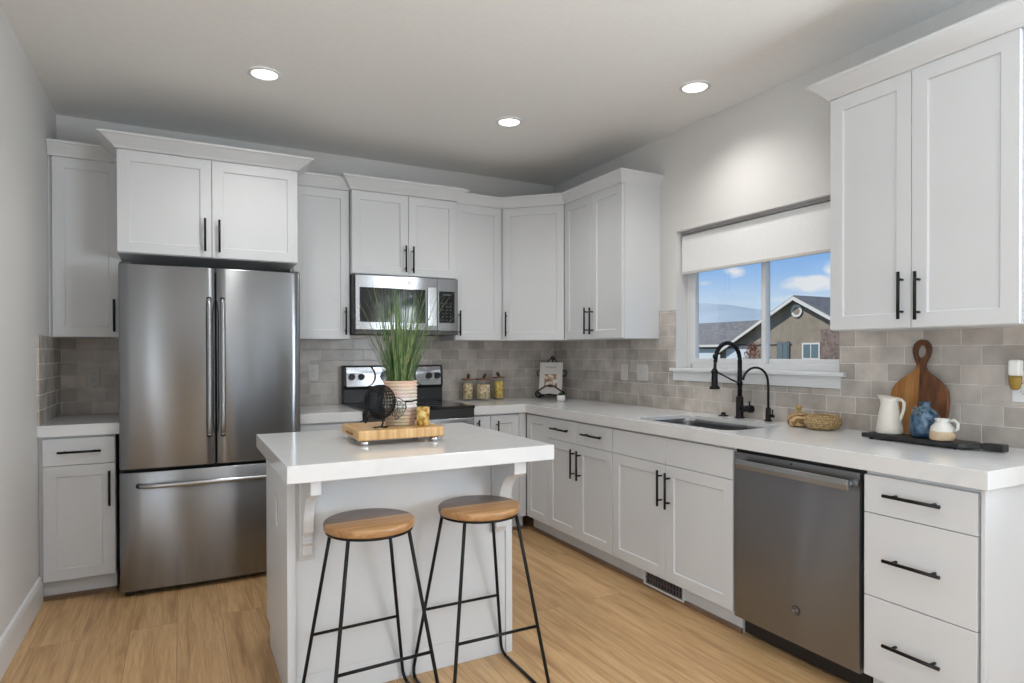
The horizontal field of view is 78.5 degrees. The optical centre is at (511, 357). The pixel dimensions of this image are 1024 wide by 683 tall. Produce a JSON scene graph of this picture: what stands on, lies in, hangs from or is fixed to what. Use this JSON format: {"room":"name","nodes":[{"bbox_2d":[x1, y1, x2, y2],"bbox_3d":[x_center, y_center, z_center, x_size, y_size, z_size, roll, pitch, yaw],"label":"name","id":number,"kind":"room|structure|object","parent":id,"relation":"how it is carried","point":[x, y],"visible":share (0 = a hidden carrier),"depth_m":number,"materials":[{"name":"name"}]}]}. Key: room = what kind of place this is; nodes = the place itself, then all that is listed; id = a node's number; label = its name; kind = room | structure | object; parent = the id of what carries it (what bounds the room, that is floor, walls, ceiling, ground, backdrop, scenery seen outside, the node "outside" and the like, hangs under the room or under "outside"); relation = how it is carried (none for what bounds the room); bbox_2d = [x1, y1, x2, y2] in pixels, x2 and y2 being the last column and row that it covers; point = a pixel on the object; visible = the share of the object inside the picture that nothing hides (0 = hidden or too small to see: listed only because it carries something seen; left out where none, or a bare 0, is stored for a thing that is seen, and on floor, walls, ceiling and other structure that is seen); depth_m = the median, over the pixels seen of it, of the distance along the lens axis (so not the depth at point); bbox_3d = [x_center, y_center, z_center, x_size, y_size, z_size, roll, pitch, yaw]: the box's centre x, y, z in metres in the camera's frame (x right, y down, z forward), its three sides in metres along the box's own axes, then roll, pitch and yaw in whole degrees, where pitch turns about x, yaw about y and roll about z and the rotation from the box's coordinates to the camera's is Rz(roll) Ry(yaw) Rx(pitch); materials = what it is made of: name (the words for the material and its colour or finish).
{"room":"kitchen","nodes":[
{"label":"kitchen","id":0,"kind":"room"},
{"bbox_2d":[0,7,60,637],"bbox_3d":[-0.636,-0.069,-0.339,0.172,2.707,9.160,0,0,-28],"label":"wall","id":1,"kind":"structure","parent":0,"point":[30,397],"depth_m":2.88,"materials":[{"name":"paint"}]},
{"bbox_2d":[0,576,43,680],"bbox_3d":[-1.463,1.204,1.415,0.016,0.140,4.100,0,0,-28],"label":"baseboard","id":2,"kind":"structure","parent":1,"relation":"attached to","point":[15,632],"depth_m":2.77,"materials":[{"name":"white paint"}]},
{"bbox_2d":[36,335,60,426],"bbox_3d":[-2.552,0.117,3.459,0.012,0.465,0.632,0,0,-28],"label":"tile backsplash","id":3,"kind":"structure","parent":1,"relation":"attached to","point":[48,395],"depth_m":3.38,"materials":[{"name":"grey tile"}]},
{"bbox_2d":[56,115,553,505],"bbox_3d":[-1.209,-0.102,4.622,3.796,2.707,0.172,0,0,-28],"label":"wall","id":4,"kind":"structure","parent":0,"point":[518,362],"depth_m":4.54,"materials":[{"name":"tile"}]},
{"bbox_2d":[48,156,122,338],"bbox_3d":[-2.475,-0.616,3.663,0.345,1.003,0.358,0,0,-28],"label":"upper cabinet","id":5,"kind":"object","parent":4,"relation":"attached to","point":[84,259],"visible":0.83,"depth_m":3.54,"materials":[{"name":"paint"}]},
{"bbox_2d":[45,138,115,162],"bbox_3d":[-2.397,-1.156,3.513,0.344,0.078,0.052,0,0,-28],"label":"trim","id":6,"kind":"structure","parent":5,"relation":"on","point":[55,147],"depth_m":3.50,"materials":[{"name":"paint"}]},
{"bbox_2d":[86,367,100,385],"bbox_3d":[-2.546,0.117,3.814,0.072,0.116,0.009,0,0,-28],"label":"wall outlet","id":7,"kind":"object","parent":4,"relation":"attached to","point":[93,374],"visible":1,"depth_m":3.81,"materials":[{"name":"grey plastic"}]},
{"bbox_2d":[116,148,297,271],"bbox_3d":[-1.841,-0.846,3.827,0.930,0.556,0.658,0,0,-28],"label":"upper cabinet","id":8,"kind":"object","parent":4,"relation":"attached to","point":[172,210],"visible":1,"depth_m":3.56,"materials":[{"name":"paint"}]},
{"bbox_2d":[96,128,313,176],"bbox_3d":[-1.831,-1.159,3.807,1.090,0.068,0.698,0,0,-28],"label":"trim","id":9,"kind":"structure","parent":8,"relation":"on","point":[111,140],"depth_m":3.50,"materials":[{"name":"paint"}]},
{"bbox_2d":[60,335,553,414],"bbox_3d":[-1.177,0.080,4.550,3.464,0.517,0.012,0,0,-28],"label":"tile backsplash","id":10,"kind":"structure","parent":4,"relation":"attached to","point":[518,362],"depth_m":4.53,"materials":[{"name":"grey tile"}]},
{"bbox_2d":[308,364,318,380],"bbox_3d":[-1.400,0.107,4.420,0.072,0.116,0.009,0,0,-28],"label":"wall outlet","id":11,"kind":"object","parent":4,"relation":"attached to","point":[313,369],"visible":1,"depth_m":4.42,"materials":[{"name":"grey plastic"}]},
{"bbox_2d":[287,185,349,339],"bbox_3d":[-1.329,-0.623,4.271,0.384,1.003,0.355,0,0,-28],"label":"upper cabinet","id":12,"kind":"object","parent":4,"relation":"attached to","point":[322,213],"visible":0.88,"depth_m":4.16,"materials":[{"name":"paint"}]},
{"bbox_2d":[297,172,349,190],"bbox_3d":[-1.253,-1.162,4.121,0.385,0.078,0.052,0,0,-28],"label":"trim","id":13,"kind":"structure","parent":12,"relation":"on","point":[308,178],"depth_m":4.12,"materials":[{"name":"paint"}]},
{"bbox_2d":[349,190,456,278],"bbox_3d":[-0.812,-0.848,4.518,0.762,0.562,0.398,0,0,-28],"label":"upper cabinet","id":14,"kind":"object","parent":4,"relation":"attached to","point":[390,234],"visible":0.98,"depth_m":4.36,"materials":[{"name":"paint"}]},
{"bbox_2d":[335,173,468,201],"bbox_3d":[-0.806,-1.171,4.502,0.900,0.083,0.427,0,0,-28],"label":"trim","id":15,"kind":"structure","parent":14,"relation":"on","point":[353,181],"depth_m":4.33,"materials":[{"name":"paint"}]},
{"bbox_2d":[349,274,457,335],"bbox_3d":[-0.805,-0.362,4.510,0.756,0.402,0.397,0,0,-28],"label":"microwave","id":16,"kind":"object","parent":14,"relation":"attached to","point":[448,324],"visible":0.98,"depth_m":4.34,"materials":[{"name":"grey metal"}]},
{"bbox_2d":[442,294,451,320],"bbox_3d":[-0.466,-0.357,4.472,0.074,0.191,0.001,0,0,-28],"label":"control panel","id":17,"kind":"object","parent":16,"relation":"attached to","point":[446,312],"depth_m":4.47,"materials":[{"name":"grey plastic"}]},
{"bbox_2d":[440,204,501,340],"bbox_3d":[-0.310,-0.628,4.810,0.395,1.003,0.355,0,0,-28],"label":"upper cabinet","id":18,"kind":"object","parent":4,"relation":"attached to","point":[478,229],"visible":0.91,"depth_m":4.69,"materials":[{"name":"paint"}]},
{"bbox_2d":[497,205,594,341],"bbox_3d":[0.221,-0.630,4.920,0.662,1.003,0.658,0,0,-28],"label":"upper cabinet","id":19,"kind":"object","parent":4,"relation":"attached to","point":[533,238],"visible":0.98,"depth_m":4.71,"materials":[{"name":"paint"}]},
{"bbox_2d":[0,506,848,682],"bbox_3d":[0.932,1.335,0.589,3.796,0.120,9.320,0,0,-28],"label":"floor","id":20,"kind":"structure","parent":0,"point":[598,624],"depth_m":2.81,"materials":[{"name":"brown wood"}]},
{"bbox_2d":[39,434,120,600],"bbox_3d":[-2.405,0.835,3.535,0.335,0.853,0.664,0,0,-28],"label":"base cabinet","id":21,"kind":"object","parent":20,"relation":"on","point":[79,480],"visible":0.94,"depth_m":3.29,"materials":[{"name":"paint"}]},
{"bbox_2d":[37,413,118,437],"bbox_3d":[-2.397,0.377,3.542,0.359,0.060,0.631,0,0,-28],"label":"countertop","id":22,"kind":"structure","parent":21,"relation":"on","point":[86,424],"depth_m":3.31,"materials":[{"name":"white stone"}]},
{"bbox_2d":[118,262,299,595],"bbox_3d":[-1.794,0.376,3.759,0.909,1.764,0.778,0,0,-28],"label":"refrigerator","id":23,"kind":"object","parent":20,"relation":"on","point":[209,358],"visible":0.88,"depth_m":3.42,"materials":[{"name":"grey metal"}]},
{"bbox_2d":[300,421,360,431],"bbox_3d":[-1.254,0.828,4.144,0.378,0.853,0.664,0,0,-28],"label":"base cabinet","id":24,"kind":"object","parent":20,"relation":"on","point":[336,425],"visible":0.06,"depth_m":3.86,"materials":[{"name":"paint"}]},
{"bbox_2d":[300,404,361,423],"bbox_3d":[-1.258,0.371,4.144,0.379,0.060,0.631,0,0,-28],"label":"countertop","id":25,"kind":"structure","parent":24,"relation":"on","point":[313,414],"depth_m":3.91,"materials":[{"name":"white stone"}]},
{"bbox_2d":[302,508,438,682],"bbox_3d":[-0.495,0.914,2.188,0.410,0.705,0.415,0,0,-30],"label":"bar stool","id":26,"kind":"object","parent":20,"relation":"on","point":[369,524],"visible":1,"depth_m":2.13,"materials":[{"name":"brown wood"}]},
{"bbox_2d":[266,459,525,682],"bbox_3d":[-0.520,0.836,2.694,0.918,0.854,0.884,0,0,-28],"label":"kitchen island","id":27,"kind":"object","parent":20,"relation":"on","point":[296,547],"visible":0.57,"depth_m":2.46,"materials":[{"name":"paint"}]},
{"bbox_2d":[274,493,277,525],"bbox_3d":[-0.950,0.610,2.514,0.009,0.116,0.072,0,0,-28],"label":"wall outlet","id":28,"kind":"object","parent":27,"relation":"attached to","point":[275,496],"visible":1,"depth_m":2.49,"materials":[{"name":"paint"}]},
{"bbox_2d":[256,422,553,484],"bbox_3d":[-0.496,0.379,2.679,1.017,0.059,0.924,0,0,-28],"label":"island countertop","id":29,"kind":"structure","parent":27,"relation":"on","point":[324,455],"depth_m":2.37,"materials":[{"name":"white stone"}]},
{"bbox_2d":[342,420,443,445],"bbox_3d":[-0.514,0.318,2.669,0.368,0.062,0.310,0,0,-27],"label":"wooden tray","id":30,"kind":"object","parent":29,"relation":"on","point":[363,432],"visible":0.97,"depth_m":2.55,"materials":[{"name":"brown wood"}]},
{"bbox_2d":[364,384,423,427],"bbox_3d":[-0.485,0.199,2.587,0.255,0.177,0.075,0,0,-28],"label":"bird","id":31,"kind":"object","parent":30,"relation":"on","point":[372,399],"visible":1,"depth_m":2.54},
{"bbox_2d":[330,280,461,425],"bbox_3d":[-0.499,-0.021,2.660,0.564,0.615,0.554,0,0,0],"label":"potted grass","id":32,"kind":"object","parent":30,"relation":"on","point":[399,372],"depth_m":2.63,"materials":[{"name":"plant"}]},
{"bbox_2d":[383,380,416,425],"bbox_3d":[-0.478,0.193,2.682,0.146,0.188,0.146,0,0,-28],"label":"pot","id":33,"kind":"object","parent":30,"relation":"on","point":[406,390],"depth_m":2.62,"materials":[{"name":"ceramic"}]},
{"bbox_2d":[416,406,429,425],"bbox_3d":[-0.375,0.248,2.638,0.058,0.077,0.058,0,0,-28],"label":"votive holder","id":34,"kind":"object","parent":30,"relation":"on","point":[422,413],"visible":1,"depth_m":2.62,"materials":[{"name":"gold glass"}]},
{"bbox_2d":[341,365,474,424],"bbox_3d":[-0.725,0.646,4.367,0.762,1.172,0.714,0,0,-28],"label":"range","id":35,"kind":"object","parent":20,"relation":"on","point":[356,380],"visible":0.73,"depth_m":4.49,"materials":[{"name":"grey metal"}]},
{"bbox_2d":[341,400,474,412],"bbox_3d":[-0.740,0.337,4.391,0.762,0.020,0.645,0,0,-28],"label":"cooktop","id":36,"kind":"object","parent":35,"relation":"in","point":[436,406],"depth_m":4.27,"materials":[{"name":"black glass"}]},
{"bbox_2d":[412,495,549,682],"bbox_3d":[-0.125,0.912,2.397,0.410,0.705,0.415,0,0,-27],"label":"bar stool","id":37,"kind":"object","parent":20,"relation":"on","point":[472,509],"visible":1,"depth_m":2.34,"materials":[{"name":"black metal"}]},
{"bbox_2d":[474,412,525,529],"bbox_3d":[-0.220,0.822,4.691,0.420,0.853,0.664,0,0,-28],"label":"base cabinet","id":38,"kind":"object","parent":20,"relation":"on","point":[510,423],"visible":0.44,"depth_m":4.49,"materials":[{"name":"paint"}]},
{"bbox_2d":[448,396,1023,490],"bbox_3d":[0.730,0.371,3.544,1.036,0.060,3.550,0,0,-28],"label":"countertop","id":39,"kind":"structure","parent":38,"relation":"on","point":[979,469],"depth_m":2.62,"materials":[{"name":"white stone"}]},
{"bbox_2d":[461,374,474,398],"bbox_3d":[-0.341,0.229,4.858,0.106,0.208,0.106,0,0,-28],"label":"glass jar","id":40,"kind":"object","parent":39,"relation":"on","point":[467,387],"visible":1,"depth_m":4.83,"materials":[{"name":"clear glass"}]},
{"bbox_2d":[475,373,491,398],"bbox_3d":[-0.224,0.228,4.892,0.134,0.209,0.134,0,0,-28],"label":"glass jar","id":41,"kind":"object","parent":39,"relation":"on","point":[483,390],"visible":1,"depth_m":4.85,"materials":[{"name":"clear glass"}]},
{"bbox_2d":[493,372,504,397],"bbox_3d":[-0.105,0.223,4.978,0.098,0.219,0.098,0,0,-28],"label":"glass jar","id":42,"kind":"object","parent":39,"relation":"on","point":[498,385],"visible":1,"depth_m":4.95,"materials":[{"name":"clear glass"}]},
{"bbox_2d":[535,356,566,397],"bbox_3d":[0.325,0.159,5.129,0.252,0.341,0.197,0,0,13],"label":"cookbook stand","id":43,"kind":"object","parent":39,"relation":"on","point":[537,392],"visible":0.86,"depth_m":5.05,"materials":[{"name":"black metal"}]},
{"bbox_2d":[539,362,562,393],"bbox_3d":[0.318,0.170,5.101,0.188,0.256,0.083,0,0,13],"label":"cookbook","id":44,"kind":"object","parent":43,"relation":"on","point":[551,373],"visible":0.97,"depth_m":5.09,"materials":[{"name":"white paper"}]},
{"bbox_2d":[557,393,564,400],"bbox_3d":[0.374,0.301,4.790,0.068,0.064,0.068,0,0,-28],"label":"candle","id":45,"kind":"object","parent":39,"relation":"on","point":[561,397],"visible":1,"depth_m":4.76,"materials":[{"name":"white wax"}]},
{"bbox_2d":[653,418,762,429],"bbox_3d":[1.029,0.482,3.333,0.397,0.239,0.677,0,0,-28],"label":"sink","id":46,"kind":"object","parent":39,"relation":"in","point":[684,421],"visible":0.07,"depth_m":3.57,"materials":[{"name":"silver metal"}]},
{"bbox_2d":[709,341,754,417],"bbox_3d":[1.204,0.124,3.440,0.247,0.432,0.116,0,0,-28],"label":"kitchen faucet","id":47,"kind":"object","parent":39,"relation":"on","point":[740,408],"visible":1,"depth_m":3.48,"materials":[{"name":"black metal"}]},
{"bbox_2d":[742,366,774,421],"bbox_3d":[1.295,0.194,3.303,0.216,0.294,0.055,0,0,-28],"label":"filter faucet","id":48,"kind":"object","parent":39,"relation":"on","point":[768,415],"visible":1,"depth_m":3.34,"materials":[{"name":"black metal"}]},
{"bbox_2d":[787,405,807,426],"bbox_3d":[1.421,0.288,3.104,0.112,0.107,0.112,0,0,-28],"label":"lidded basket","id":49,"kind":"object","parent":39,"relation":"on","point":[795,419],"visible":0.91,"depth_m":3.07,"materials":[{"name":"brown wicker"}]},
{"bbox_2d":[804,413,841,429],"bbox_3d":[1.481,0.308,2.989,0.164,0.069,0.164,0,0,-28],"label":"basket","id":50,"kind":"object","parent":39,"relation":"on","point":[816,421],"visible":1,"depth_m":2.93,"materials":[{"name":"beige wicker"}]},
{"bbox_2d":[890,339,949,432],"bbox_3d":[1.736,0.125,2.669,0.063,0.402,0.241,0,0,-28],"label":"cutting board","id":51,"kind":"object","parent":39,"relation":"on","point":[920,384],"visible":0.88,"depth_m":2.66,"materials":[{"name":"brown wood"}]},
{"bbox_2d":[862,431,1008,452],"bbox_3d":[1.669,0.331,2.491,0.124,0.030,0.505,0,0,-28],"label":"serving board","id":52,"kind":"object","parent":39,"relation":"on","point":[957,444],"visible":0.98,"depth_m":2.40,"materials":[{"name":"black stone"}]},
{"bbox_2d":[875,395,905,434],"bbox_3d":[1.591,0.240,2.642,0.104,0.159,0.104,0,0,17],"label":"pitcher","id":53,"kind":"object","parent":52,"relation":"on","point":[889,420],"visible":1,"depth_m":2.61,"materials":[{"name":"beige ceramic"}]},
{"bbox_2d":[909,401,939,437],"bbox_3d":[1.660,0.249,2.522,0.108,0.142,0.108,0,0,-28],"label":"vase","id":54,"kind":"object","parent":52,"relation":"on","point":[922,417],"visible":0.88,"depth_m":2.49,"materials":[{"name":"blue ceramic"}]},
{"bbox_2d":[929,418,959,440],"bbox_3d":[1.668,0.277,2.430,0.086,0.087,0.089,0,0,15],"label":"creamer","id":55,"kind":"object","parent":52,"relation":"on","point":[941,429],"visible":1,"depth_m":2.40,"materials":[{"name":"white ceramic"}]},
{"bbox_2d":[527,413,555,539],"bbox_3d":[0.450,0.822,4.542,0.626,0.853,0.300,0,0,-28],"label":"base cabinet","id":56,"kind":"object","parent":20,"relation":"on","point":[537,425],"visible":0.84,"depth_m":4.40,"materials":[{"name":"paint"}]},
{"bbox_2d":[548,417,620,572],"bbox_3d":[0.672,0.825,4.081,0.664,0.853,0.718,0,0,-28],"label":"base cabinet","id":57,"kind":"object","parent":20,"relation":"on","point":[580,472],"visible":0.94,"depth_m":3.90,"materials":[{"name":"paint"}]},
{"bbox_2d":[613,428,744,633],"bbox_3d":[1.050,0.829,3.365,0.664,0.853,0.897,0,0,-28],"label":"base cabinet","id":58,"kind":"object","parent":20,"relation":"on","point":[673,498],"visible":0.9,"depth_m":3.15,"materials":[{"name":"paint"}]},
{"bbox_2d":[643,570,685,602],"bbox_3d":[0.804,1.203,3.318,0.016,0.082,0.312,0,0,-28],"label":"floor register","id":59,"kind":"object","parent":58,"relation":"in","point":[665,586],"visible":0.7,"depth_m":3.31,"materials":[{"name":"white paint"}]},
{"bbox_2d":[734,449,872,682],"bbox_3d":[1.383,0.834,2.688,0.651,0.850,0.596,0,0,-28],"label":"dishwasher","id":60,"kind":"object","parent":20,"relation":"on","point":[799,523],"visible":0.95,"depth_m":2.51,"materials":[{"name":"grey metal"}]},
{"bbox_2d":[864,471,1023,682],"bbox_3d":[1.636,0.836,2.257,0.664,0.853,0.392,0,0,-28],"label":"base cabinet","id":61,"kind":"object","parent":20,"relation":"on","point":[922,538],"depth_m":2.06,"materials":[{"name":"paint"}]},
{"bbox_2d":[0,0,967,185],"bbox_3d":[0.926,-1.507,0.569,3.796,0.150,9.320,0,0,-28],"label":"ceiling","id":62,"kind":"structure","parent":0,"point":[590,84],"depth_m":3.11,"materials":[{"name":"paint"}]},
{"bbox_2d":[248,67,280,80],"bbox_3d":[-1.259,-1.440,3.192,0.160,0.009,0.160,0,0,-28],"label":"recessed light","id":63,"kind":"object","parent":62,"relation":"in","point":[267,74],"visible":1,"depth_m":3.18,"materials":[{"name":"white paint"}]},
{"bbox_2d":[496,117,521,126],"bbox_3d":[-0.018,-1.447,3.860,0.160,0.009,0.160,0,0,-28],"label":"recessed light","id":64,"kind":"object","parent":62,"relation":"in","point":[509,121],"visible":1,"depth_m":3.85,"materials":[{"name":"white paint"}]},
{"bbox_2d":[680,80,710,93],"bbox_3d":[0.980,-1.446,3.360,0.160,0.009,0.160,0,0,-28],"label":"recessed light","id":65,"kind":"object","parent":62,"relation":"in","point":[692,87],"visible":1,"depth_m":3.35,"materials":[{"name":"white paint"}]},
{"bbox_2d":[554,0,1023,448],"bbox_3d":[2.568,-0.087,1.355,0.172,2.707,9.160,0,0,-28],"label":"wall","id":66,"kind":"structure","parent":0,"point":[769,150],"depth_m":3.39,"materials":[{"name":"paint"}]},
{"bbox_2d":[565,182,659,340],"bbox_3d":[0.671,-0.627,4.398,0.355,1.003,0.684,0,0,-28],"label":"upper cabinet","id":67,"kind":"object","parent":66,"relation":"attached to","point":[612,234],"visible":1,"depth_m":4.16,"materials":[{"name":"paint"}]},
{"bbox_2d":[456,168,663,208],"bbox_3d":[0.320,-1.167,4.419,1.468,0.078,0.439,0,0,28],"label":"trim","id":68,"kind":"structure","parent":67,"relation":"on","point":[619,175],"depth_m":4.53,"materials":[{"name":"paint"}]},
{"bbox_2d":[621,364,627,379],"bbox_3d":[0.805,0.105,4.497,0.010,0.116,0.075,0,0,-28],"label":"light switch","id":69,"kind":"object","parent":66,"relation":"attached to","point":[624,367],"visible":1,"depth_m":4.49,"materials":[{"name":"grey plastic"}]},
{"bbox_2d":[637,364,647,380],"bbox_3d":[0.898,0.101,4.320,0.010,0.116,0.118,0,0,-28],"label":"light switch","id":70,"kind":"object","parent":66,"relation":"attached to","point":[642,369],"visible":1,"depth_m":4.32,"materials":[{"name":"grey plastic"}]},
{"bbox_2d":[682,197,829,274],"bbox_3d":[1.375,-0.667,3.566,0.048,0.277,1.120,0,0,-28],"label":"roller shade","id":71,"kind":"object","parent":66,"relation":"attached to","point":[803,229],"visible":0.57,"depth_m":3.50,"materials":[{"name":"grey fabric"}]},
{"bbox_2d":[669,368,845,388],"bbox_3d":[1.354,0.109,3.554,0.132,0.078,1.204,0,0,-28],"label":"trim","id":72,"kind":"structure","parent":66,"relation":"attached to","point":[816,379],"depth_m":3.37,"materials":[{"name":"white paint"}]},
{"bbox_2d":[687,262,838,371],"bbox_3d":[1.436,-0.368,3.600,0.062,0.880,1.144,0,0,-28],"label":"window","id":73,"kind":"structure","parent":66,"relation":"in","point":[693,360],"depth_m":3.58,"materials":[{"name":"white paint"}]},
{"bbox_2d":[554,310,1023,448],"bbox_3d":[1.201,0.018,3.771,0.012,0.644,3.588,0,0,-28],"label":"tile backsplash","id":74,"kind":"structure","parent":66,"relation":"attached to","point":[972,364],"depth_m":2.97,"materials":[{"name":"grey tile"}]},
{"bbox_2d":[830,28,1023,331],"bbox_3d":[1.683,-0.616,2.485,0.355,1.003,0.728,0,0,-28],"label":"upper cabinet","id":75,"kind":"object","parent":66,"relation":"attached to","point":[927,161],"visible":1,"depth_m":2.37,"materials":[{"name":"paint"}]},
{"bbox_2d":[807,0,1023,101],"bbox_3d":[1.669,-1.155,2.475,0.382,0.075,0.860,0,0,-28],"label":"trim","id":76,"kind":"structure","parent":75,"relation":"on","point":[1007,16],"depth_m":2.35,"materials":[{"name":"paint"}]},
{"bbox_2d":[1012,372,1023,401],"bbox_3d":[1.931,0.112,2.368,0.009,0.116,0.072,0,0,-28],"label":"wall outlet","id":77,"kind":"object","parent":66,"relation":"attached to","point":[1017,395],"visible":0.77,"depth_m":2.38,"materials":[{"name":"white paint"}]},
{"bbox_2d":[1008,360,1022,389],"bbox_3d":[1.902,0.066,2.368,0.038,0.114,0.044,0,0,-28],"label":"air freshener","id":78,"kind":"object","parent":77,"relation":"attached to","point":[1015,367],"visible":1,"depth_m":2.36,"materials":[{"name":"white plastic"}]},
{"bbox_2d":[1008,376,1022,389],"bbox_3d":[1.901,0.097,2.368,0.035,0.052,0.044,0,0,-28],"label":"bottle","id":79,"kind":"object","parent":78,"relation":"on","point":[1015,382],"depth_m":2.36,"materials":[{"name":"yellow glass"}]},
{"bbox_2d":[1018,388,1023,395],"bbox_3d":[1.928,0.132,2.367,0.003,0.029,0.029,0,0,-28],"label":"socket","id":80,"kind":"object","parent":77,"relation":"attached to","point":[1021,391],"depth_m":2.37,"materials":[{"name":"white plastic"}]},
{"label":"outside","id":81,"kind":"structure","parent":0,"visible":0},
{"bbox_3d":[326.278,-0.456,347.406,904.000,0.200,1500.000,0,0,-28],"label":"ground","id":82,"kind":"structure","parent":81,"visible":0},
{"bbox_2d":[743,343,761,358],"bbox_3d":[19.175,0.445,50.023,1.439,3.307,1.483,0,0,-28],"label":"tree","id":83,"kind":"object","parent":82,"relation":"on","point":[754,346],"visible":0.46,"depth_m":49.89,"materials":[{"name":"brown plant"}]},
{"bbox_2d":[699,295,838,358],"bbox_3d":[26.889,-1.425,53.327,12.850,6.970,36.000,0,0,-28],"label":"neighbor house","id":84,"kind":"structure","parent":82,"relation":"on","point":[799,326],"depth_m":50.03,"materials":[{"name":"beige paint"}]},
{"bbox_2d":[791,304,802,316],"bbox_3d":[22.335,-3.653,49.209,0.130,1.000,1.000,0,0,-28],"label":"round vent","id":85,"kind":"object","parent":84,"relation":"attached to","point":[796,309],"depth_m":49.14,"materials":[{"name":"beige paint"}]},
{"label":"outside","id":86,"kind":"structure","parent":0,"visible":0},
{"bbox_2d":[699,303,770,322],"bbox_3d":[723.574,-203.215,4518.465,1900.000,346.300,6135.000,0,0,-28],"label":"mountain ridge","id":87,"kind":"object","parent":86,"point":[708,313],"visible":0.07,"depth_m":3573.70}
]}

